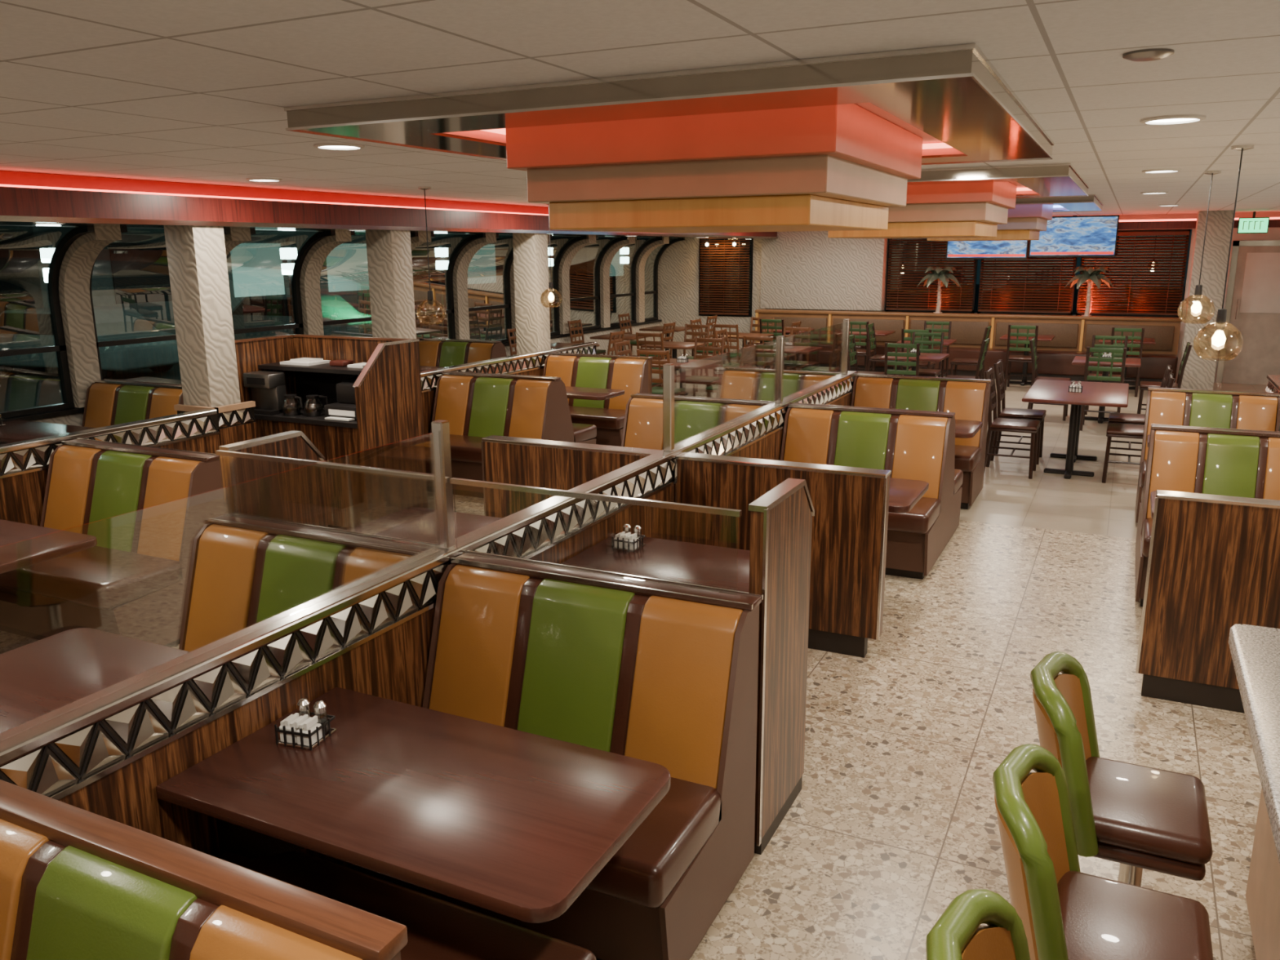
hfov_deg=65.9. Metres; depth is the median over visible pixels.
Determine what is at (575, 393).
table
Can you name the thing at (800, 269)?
wall panel
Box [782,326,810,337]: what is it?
dining chair
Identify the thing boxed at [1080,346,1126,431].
dining chair
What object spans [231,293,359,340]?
parked car
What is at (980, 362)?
dining chair
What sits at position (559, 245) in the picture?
window
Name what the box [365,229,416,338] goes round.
column
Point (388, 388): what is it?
station
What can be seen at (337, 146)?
recessed light
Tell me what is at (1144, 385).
dining chair
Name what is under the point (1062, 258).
window blinds
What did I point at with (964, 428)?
table
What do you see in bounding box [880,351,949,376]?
dining table
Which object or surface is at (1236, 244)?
door frame
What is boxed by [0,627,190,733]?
table
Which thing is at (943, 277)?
tree sculpture
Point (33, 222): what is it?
recessed light
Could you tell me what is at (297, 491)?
panel
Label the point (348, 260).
window
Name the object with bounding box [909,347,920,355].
condiment caddy
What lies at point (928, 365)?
dining chair
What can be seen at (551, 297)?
pendant lamp
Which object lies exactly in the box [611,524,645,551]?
condiment caddy
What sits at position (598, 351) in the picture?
dining chair
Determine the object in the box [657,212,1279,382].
wall
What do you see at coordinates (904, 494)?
table
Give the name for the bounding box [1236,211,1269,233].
exit sign
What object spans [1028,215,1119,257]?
television
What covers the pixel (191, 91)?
ceiling
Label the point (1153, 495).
table
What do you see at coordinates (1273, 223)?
soffit
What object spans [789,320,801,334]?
dining chair
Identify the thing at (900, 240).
window blinds
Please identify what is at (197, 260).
column
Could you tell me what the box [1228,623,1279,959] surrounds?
counter
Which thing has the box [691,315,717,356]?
dining chair
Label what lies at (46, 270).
street lamp
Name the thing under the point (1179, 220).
light
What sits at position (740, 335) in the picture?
dining table
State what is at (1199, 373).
column
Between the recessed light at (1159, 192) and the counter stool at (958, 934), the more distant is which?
the recessed light at (1159, 192)
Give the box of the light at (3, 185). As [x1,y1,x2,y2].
[0,184,548,215]
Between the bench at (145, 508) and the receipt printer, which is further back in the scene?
the receipt printer
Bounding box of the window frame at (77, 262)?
[58,226,669,408]
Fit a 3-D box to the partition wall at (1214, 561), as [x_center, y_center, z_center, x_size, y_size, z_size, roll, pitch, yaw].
[2.795,0.584,4.469,0.922,1.000,0.098,6,15,25]
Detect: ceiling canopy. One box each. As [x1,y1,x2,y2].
[284,43,1053,233]
[827,163,1088,239]
[927,194,1102,240]
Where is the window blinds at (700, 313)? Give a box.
[699,237,750,315]
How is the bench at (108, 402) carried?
on the floor
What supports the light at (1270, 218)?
attached to the wall at (678, 264)
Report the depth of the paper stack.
7.72 m
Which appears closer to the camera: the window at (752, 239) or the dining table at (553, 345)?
the dining table at (553, 345)
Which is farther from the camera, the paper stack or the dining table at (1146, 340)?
the dining table at (1146, 340)
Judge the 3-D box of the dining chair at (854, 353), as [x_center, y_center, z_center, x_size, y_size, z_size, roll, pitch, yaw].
[2.995,-1.424,13.143,0.498,0.985,0.430,6,15,25]
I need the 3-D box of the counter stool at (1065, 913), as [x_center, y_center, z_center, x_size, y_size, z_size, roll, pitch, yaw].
[1.037,1.137,2.263,0.499,0.947,0.460,6,15,25]
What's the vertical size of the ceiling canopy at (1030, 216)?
0.407 m
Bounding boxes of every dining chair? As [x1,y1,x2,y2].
[506,328,516,355]
[567,319,605,355]
[607,329,624,355]
[613,339,662,386]
[617,312,651,355]
[635,332,664,386]
[636,349,670,394]
[640,321,675,378]
[683,324,710,359]
[689,318,724,356]
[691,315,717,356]
[693,337,724,359]
[712,323,738,355]
[715,328,729,354]
[742,335,773,347]
[749,316,774,344]
[760,318,783,343]
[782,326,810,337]
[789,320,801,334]
[842,320,874,371]
[848,333,884,376]
[866,322,901,375]
[884,342,919,376]
[900,328,935,375]
[903,331,944,377]
[920,320,951,377]
[946,337,990,378]
[950,325,991,379]
[983,366,1040,479]
[990,360,1046,464]
[1004,324,1038,390]
[1027,337,1071,421]
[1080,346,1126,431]
[1084,334,1128,414]
[1102,373,1174,483]
[1107,327,1144,396]
[1107,364,1172,458]
[1137,342,1191,413]
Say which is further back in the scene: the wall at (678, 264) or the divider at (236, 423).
the wall at (678, 264)
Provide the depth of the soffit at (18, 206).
7.41 m
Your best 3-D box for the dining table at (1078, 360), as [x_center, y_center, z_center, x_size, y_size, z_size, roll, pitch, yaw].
[5.722,-1.103,12.191,0.750,0.750,0.750,6,15,25]
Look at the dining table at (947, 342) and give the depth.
14.70 m
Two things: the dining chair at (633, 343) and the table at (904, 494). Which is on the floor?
the dining chair at (633, 343)
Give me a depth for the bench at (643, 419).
7.62 m
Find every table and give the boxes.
[0,419,95,444]
[0,519,97,573]
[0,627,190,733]
[155,687,671,923]
[420,365,443,371]
[453,511,501,538]
[550,342,599,348]
[560,533,749,592]
[565,386,624,399]
[590,333,648,355]
[639,325,691,359]
[640,341,707,358]
[652,358,697,368]
[717,333,773,348]
[762,328,814,334]
[849,329,895,371]
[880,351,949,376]
[888,477,928,512]
[896,338,956,368]
[955,419,982,438]
[999,333,1055,386]
[1022,379,1128,479]
[1071,355,1141,423]
[1098,337,1155,389]
[1146,434,1150,447]
[1150,490,1155,519]
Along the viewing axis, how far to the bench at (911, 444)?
6.81 m
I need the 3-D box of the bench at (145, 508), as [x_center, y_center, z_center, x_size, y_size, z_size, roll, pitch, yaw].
[-2.927,0.298,5.880,1.230,1.000,1.485,6,15,25]
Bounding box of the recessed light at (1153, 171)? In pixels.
[1142,168,1181,173]
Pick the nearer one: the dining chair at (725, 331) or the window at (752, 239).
the dining chair at (725, 331)
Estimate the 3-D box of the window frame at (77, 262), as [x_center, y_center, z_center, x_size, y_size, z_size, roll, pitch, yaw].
[-3.856,-1.882,10.554,0.673,1.615,18.660,6,15,25]
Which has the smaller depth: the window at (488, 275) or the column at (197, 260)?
the column at (197, 260)
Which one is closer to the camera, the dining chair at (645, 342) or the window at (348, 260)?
the window at (348, 260)
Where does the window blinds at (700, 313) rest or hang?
attached to the window at (752, 239)
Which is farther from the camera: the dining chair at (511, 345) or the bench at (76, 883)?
the dining chair at (511, 345)
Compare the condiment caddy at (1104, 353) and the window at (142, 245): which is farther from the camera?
the condiment caddy at (1104, 353)
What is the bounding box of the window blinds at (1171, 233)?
[1076,231,1189,315]
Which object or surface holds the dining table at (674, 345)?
on the floor
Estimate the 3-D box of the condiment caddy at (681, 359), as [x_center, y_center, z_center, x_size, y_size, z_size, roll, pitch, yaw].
[0.530,-1.501,12.188,0.118,0.100,0.123,6,15,25]
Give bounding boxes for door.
[1222,245,1279,385]
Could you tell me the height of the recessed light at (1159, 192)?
0.012 m
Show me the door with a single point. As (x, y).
(1255, 301)
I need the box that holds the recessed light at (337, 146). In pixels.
[313,142,364,150]
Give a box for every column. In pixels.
[164,225,240,407]
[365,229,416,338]
[512,232,551,355]
[1179,210,1233,390]
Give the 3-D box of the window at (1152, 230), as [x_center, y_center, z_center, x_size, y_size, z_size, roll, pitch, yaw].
[7.905,-3.319,15.889,1.530,1.360,0.060,6,15,25]
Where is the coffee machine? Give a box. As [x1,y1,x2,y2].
[242,370,287,415]
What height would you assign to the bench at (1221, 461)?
1.000 m
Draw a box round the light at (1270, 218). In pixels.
[1269,217,1279,219]
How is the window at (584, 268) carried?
in the wall at (70, 416)
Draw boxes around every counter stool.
[925,888,1030,959]
[992,743,1213,959]
[1030,651,1213,886]
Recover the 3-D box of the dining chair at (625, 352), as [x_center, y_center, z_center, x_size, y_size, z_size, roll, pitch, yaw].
[-0.023,-1.258,12.526,0.498,0.985,0.430,6,15,25]
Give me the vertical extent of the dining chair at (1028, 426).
0.985 m
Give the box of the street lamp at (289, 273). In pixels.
[281,269,296,333]
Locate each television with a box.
[946,240,1028,259]
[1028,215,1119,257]
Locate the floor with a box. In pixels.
[0,358,1266,959]
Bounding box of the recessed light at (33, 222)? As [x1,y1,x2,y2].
[33,222,65,224]
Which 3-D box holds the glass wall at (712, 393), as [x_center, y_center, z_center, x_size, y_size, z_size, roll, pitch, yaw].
[0.983,-0.775,7.055,0.006,0.458,3.680,6,15,25]
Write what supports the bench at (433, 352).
on the floor
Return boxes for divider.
[0,370,857,869]
[0,408,220,526]
[173,400,257,445]
[420,342,597,434]
[1265,374,1279,431]
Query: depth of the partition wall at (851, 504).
5.18 m
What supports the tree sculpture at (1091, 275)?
on the bench at (1073, 334)
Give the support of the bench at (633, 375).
on the floor
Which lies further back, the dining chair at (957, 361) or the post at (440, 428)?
the dining chair at (957, 361)
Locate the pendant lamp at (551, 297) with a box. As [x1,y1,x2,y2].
[540,203,561,307]
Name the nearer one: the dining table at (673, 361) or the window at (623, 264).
the dining table at (673, 361)
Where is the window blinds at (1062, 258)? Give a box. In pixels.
[977,240,1075,313]
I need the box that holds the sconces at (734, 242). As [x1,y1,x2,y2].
[705,237,736,246]
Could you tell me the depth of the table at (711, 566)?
4.39 m
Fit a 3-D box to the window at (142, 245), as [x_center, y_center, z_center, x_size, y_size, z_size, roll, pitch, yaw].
[-4.477,-1.564,9.294,0.641,1.575,1.170,6,15,25]
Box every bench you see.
[0,438,226,647]
[0,779,596,959]
[81,378,183,427]
[178,514,346,651]
[351,550,763,959]
[418,337,506,367]
[430,371,596,497]
[542,352,652,446]
[621,392,662,449]
[746,309,1182,386]
[780,402,963,579]
[850,373,991,509]
[1135,386,1279,522]
[1135,423,1279,606]
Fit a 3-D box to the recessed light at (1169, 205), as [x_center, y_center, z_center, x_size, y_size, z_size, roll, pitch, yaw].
[6.375,-3.312,11.913,0.230,0.012,0.230,6,15,25]
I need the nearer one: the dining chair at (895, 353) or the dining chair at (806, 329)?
the dining chair at (895, 353)
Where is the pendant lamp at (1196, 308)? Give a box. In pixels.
[1177,170,1221,324]
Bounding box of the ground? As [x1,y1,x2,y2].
[0,282,1185,412]
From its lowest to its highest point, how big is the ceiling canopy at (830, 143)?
0.407 m
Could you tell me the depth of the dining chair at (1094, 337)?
12.79 m
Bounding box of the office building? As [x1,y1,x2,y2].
[0,257,359,334]
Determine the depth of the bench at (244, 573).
4.03 m
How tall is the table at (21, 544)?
0.320 m
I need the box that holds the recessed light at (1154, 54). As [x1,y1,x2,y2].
[1122,48,1174,61]
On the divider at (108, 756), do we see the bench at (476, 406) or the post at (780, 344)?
the post at (780, 344)
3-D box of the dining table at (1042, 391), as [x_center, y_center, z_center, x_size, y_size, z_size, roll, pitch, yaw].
[4.242,-0.501,9.645,0.880,0.750,1.500,6,15,25]
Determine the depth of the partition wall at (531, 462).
5.85 m
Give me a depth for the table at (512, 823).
2.52 m
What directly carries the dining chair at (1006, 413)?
on the floor
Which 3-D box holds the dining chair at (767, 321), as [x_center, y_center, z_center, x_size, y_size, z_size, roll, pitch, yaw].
[2.275,-2.224,16.612,0.430,0.985,0.498,6,15,25]
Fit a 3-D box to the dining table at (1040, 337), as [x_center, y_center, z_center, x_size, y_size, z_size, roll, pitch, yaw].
[6.060,-1.880,15.521,0.750,0.750,0.750,6,15,25]
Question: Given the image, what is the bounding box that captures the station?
[234,333,424,527]
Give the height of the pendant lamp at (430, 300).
1.049 m
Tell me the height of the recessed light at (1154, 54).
0.014 m
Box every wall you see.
[0,225,662,426]
[0,432,440,741]
[215,449,742,595]
[480,435,661,518]
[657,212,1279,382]
[674,322,844,448]
[675,452,891,657]
[1135,489,1279,713]
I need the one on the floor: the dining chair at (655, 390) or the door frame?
the dining chair at (655, 390)
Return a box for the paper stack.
[280,357,330,365]
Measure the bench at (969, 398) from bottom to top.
1.000 m
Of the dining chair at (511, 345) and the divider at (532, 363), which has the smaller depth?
the divider at (532, 363)
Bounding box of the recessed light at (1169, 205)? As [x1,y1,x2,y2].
[1158,204,1179,206]
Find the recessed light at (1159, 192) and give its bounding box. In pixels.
[1140,191,1168,194]
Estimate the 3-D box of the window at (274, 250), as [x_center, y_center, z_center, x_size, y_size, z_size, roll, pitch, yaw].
[-3.853,-1.857,10.535,0.641,1.575,1.170,6,15,25]
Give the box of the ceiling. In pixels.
[0,0,1279,216]
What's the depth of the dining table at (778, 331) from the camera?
16.84 m
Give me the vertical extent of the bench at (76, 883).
1.003 m
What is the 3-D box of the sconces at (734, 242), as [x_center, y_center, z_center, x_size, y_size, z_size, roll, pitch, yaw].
[1.513,-4.464,18.547,0.610,0.160,0.058,6,15,25]
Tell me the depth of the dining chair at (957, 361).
14.53 m
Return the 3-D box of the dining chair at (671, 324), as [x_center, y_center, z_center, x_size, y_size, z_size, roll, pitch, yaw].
[0.268,-2.034,15.857,0.498,0.985,0.430,6,15,25]
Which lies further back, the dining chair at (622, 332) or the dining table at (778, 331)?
the dining table at (778, 331)
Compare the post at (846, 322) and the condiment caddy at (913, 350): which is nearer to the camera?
the post at (846, 322)
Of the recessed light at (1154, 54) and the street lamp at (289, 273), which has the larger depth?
the street lamp at (289, 273)
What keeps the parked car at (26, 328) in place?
on the ground
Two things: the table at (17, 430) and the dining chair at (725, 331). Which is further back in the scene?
the dining chair at (725, 331)
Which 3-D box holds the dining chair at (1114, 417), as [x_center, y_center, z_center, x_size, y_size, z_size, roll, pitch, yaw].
[4.835,-0.615,9.606,0.498,0.985,0.430,6,15,25]
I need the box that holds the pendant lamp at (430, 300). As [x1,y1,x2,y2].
[416,186,445,324]
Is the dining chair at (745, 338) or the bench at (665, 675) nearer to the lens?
the bench at (665, 675)
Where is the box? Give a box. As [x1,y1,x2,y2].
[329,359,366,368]
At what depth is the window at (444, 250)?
13.25 m
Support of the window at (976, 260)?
in the wall at (678, 264)
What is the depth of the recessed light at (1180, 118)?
3.86 m
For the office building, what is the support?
on the ground
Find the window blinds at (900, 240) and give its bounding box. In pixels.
[885,238,975,311]
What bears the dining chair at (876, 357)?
on the floor
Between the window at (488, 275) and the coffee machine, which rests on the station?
the coffee machine
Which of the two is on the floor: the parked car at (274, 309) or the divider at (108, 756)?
the divider at (108, 756)
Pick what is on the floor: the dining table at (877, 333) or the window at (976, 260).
the dining table at (877, 333)
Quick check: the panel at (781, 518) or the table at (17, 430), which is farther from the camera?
the table at (17, 430)
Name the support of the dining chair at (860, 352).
on the floor
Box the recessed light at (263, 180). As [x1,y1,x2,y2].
[245,177,282,182]
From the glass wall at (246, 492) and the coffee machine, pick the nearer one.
the glass wall at (246, 492)
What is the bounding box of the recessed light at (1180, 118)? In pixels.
[1139,114,1206,124]
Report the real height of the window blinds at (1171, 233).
1.290 m
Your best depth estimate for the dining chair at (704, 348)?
12.92 m
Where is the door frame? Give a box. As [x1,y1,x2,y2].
[1215,240,1279,382]
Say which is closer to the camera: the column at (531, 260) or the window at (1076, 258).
the column at (531, 260)
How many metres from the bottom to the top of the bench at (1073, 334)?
1.020 m
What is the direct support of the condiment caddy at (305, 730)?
on the table at (512, 823)
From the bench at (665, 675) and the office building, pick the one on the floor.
the bench at (665, 675)
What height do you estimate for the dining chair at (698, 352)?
0.985 m
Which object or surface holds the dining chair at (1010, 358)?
on the floor
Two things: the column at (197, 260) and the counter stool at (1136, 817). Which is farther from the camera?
the column at (197, 260)
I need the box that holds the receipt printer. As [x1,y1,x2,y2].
[324,374,359,421]
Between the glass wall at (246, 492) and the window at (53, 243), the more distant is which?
the window at (53, 243)
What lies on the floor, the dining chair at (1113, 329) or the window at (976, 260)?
the dining chair at (1113, 329)
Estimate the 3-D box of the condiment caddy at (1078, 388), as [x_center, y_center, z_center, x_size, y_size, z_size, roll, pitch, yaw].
[4.177,-0.896,9.468,0.118,0.100,0.123,6,15,25]
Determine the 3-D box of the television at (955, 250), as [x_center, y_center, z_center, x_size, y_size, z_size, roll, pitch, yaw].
[5.600,-3.895,15.925,1.250,0.660,0.086,6,15,25]
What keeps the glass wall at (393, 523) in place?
on the divider at (108, 756)
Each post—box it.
[431,419,455,549]
[662,363,674,451]
[776,335,784,403]
[843,319,849,374]
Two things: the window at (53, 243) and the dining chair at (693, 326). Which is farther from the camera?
the dining chair at (693, 326)
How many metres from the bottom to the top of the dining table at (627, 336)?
0.750 m
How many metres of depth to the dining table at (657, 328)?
17.50 m
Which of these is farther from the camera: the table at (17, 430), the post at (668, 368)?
the table at (17, 430)
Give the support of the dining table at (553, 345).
on the floor
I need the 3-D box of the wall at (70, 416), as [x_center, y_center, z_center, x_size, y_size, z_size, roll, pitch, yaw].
[-3.778,-1.675,10.884,0.750,2.590,19.600,6,15,25]
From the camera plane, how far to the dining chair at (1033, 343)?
12.38 m
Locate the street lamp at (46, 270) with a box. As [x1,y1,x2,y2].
[40,257,51,282]
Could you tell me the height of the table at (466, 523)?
0.320 m
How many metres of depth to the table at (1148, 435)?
7.13 m
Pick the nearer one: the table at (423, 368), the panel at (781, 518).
the panel at (781, 518)
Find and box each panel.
[218,430,328,527]
[748,478,814,854]
[760,231,887,311]
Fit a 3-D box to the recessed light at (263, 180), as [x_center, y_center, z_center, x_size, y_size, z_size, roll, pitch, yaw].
[-2.545,-2.033,6.691,0.230,0.012,0.230,6,15,25]
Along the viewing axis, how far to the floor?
4.41 m
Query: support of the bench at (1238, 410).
on the floor
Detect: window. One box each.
[0,225,94,418]
[89,226,230,379]
[226,229,335,334]
[320,231,417,337]
[411,233,485,338]
[466,234,513,342]
[547,235,588,335]
[568,236,628,332]
[609,237,663,326]
[644,237,684,320]
[698,238,753,316]
[885,238,977,313]
[977,257,1077,315]
[1075,229,1191,317]
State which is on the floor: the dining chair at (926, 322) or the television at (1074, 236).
the dining chair at (926, 322)
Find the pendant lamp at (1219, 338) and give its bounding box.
[1193,144,1254,360]
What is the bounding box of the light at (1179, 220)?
[1119,218,1196,222]
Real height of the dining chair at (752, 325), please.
0.985 m
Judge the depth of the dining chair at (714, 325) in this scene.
15.31 m
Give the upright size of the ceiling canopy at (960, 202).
0.407 m
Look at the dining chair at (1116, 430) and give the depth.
8.95 m
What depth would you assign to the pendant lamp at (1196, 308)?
6.80 m
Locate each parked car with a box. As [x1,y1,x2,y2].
[0,306,179,379]
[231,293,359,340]
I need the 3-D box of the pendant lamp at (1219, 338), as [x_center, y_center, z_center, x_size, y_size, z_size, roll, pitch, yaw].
[3.024,-1.155,5.071,0.229,1.069,0.229,6,15,25]
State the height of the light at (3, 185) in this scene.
0.028 m
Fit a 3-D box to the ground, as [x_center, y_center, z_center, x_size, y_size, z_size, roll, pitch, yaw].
[-13.695,-5.387,34.212,85.000,0.105,90.000,6,15,25]
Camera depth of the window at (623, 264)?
18.17 m
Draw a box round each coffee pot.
[281,394,303,415]
[302,395,328,416]
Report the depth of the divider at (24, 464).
6.01 m
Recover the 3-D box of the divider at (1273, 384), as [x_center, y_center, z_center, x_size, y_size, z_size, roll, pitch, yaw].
[4.358,0.104,6.441,0.106,1.020,4.957,6,15,25]
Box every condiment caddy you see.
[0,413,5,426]
[274,697,336,751]
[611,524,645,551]
[676,354,688,363]
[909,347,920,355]
[1068,380,1082,392]
[1102,352,1111,357]
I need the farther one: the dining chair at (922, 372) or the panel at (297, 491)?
the dining chair at (922, 372)
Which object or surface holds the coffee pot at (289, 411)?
on the station
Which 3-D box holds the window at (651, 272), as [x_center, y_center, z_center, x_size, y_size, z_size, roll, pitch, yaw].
[0.420,-3.863,19.033,0.641,1.575,0.730,6,15,25]
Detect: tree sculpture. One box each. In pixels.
[917,266,960,313]
[1065,266,1114,315]
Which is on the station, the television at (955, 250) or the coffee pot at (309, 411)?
the coffee pot at (309, 411)
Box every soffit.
[0,170,777,238]
[1118,219,1279,229]

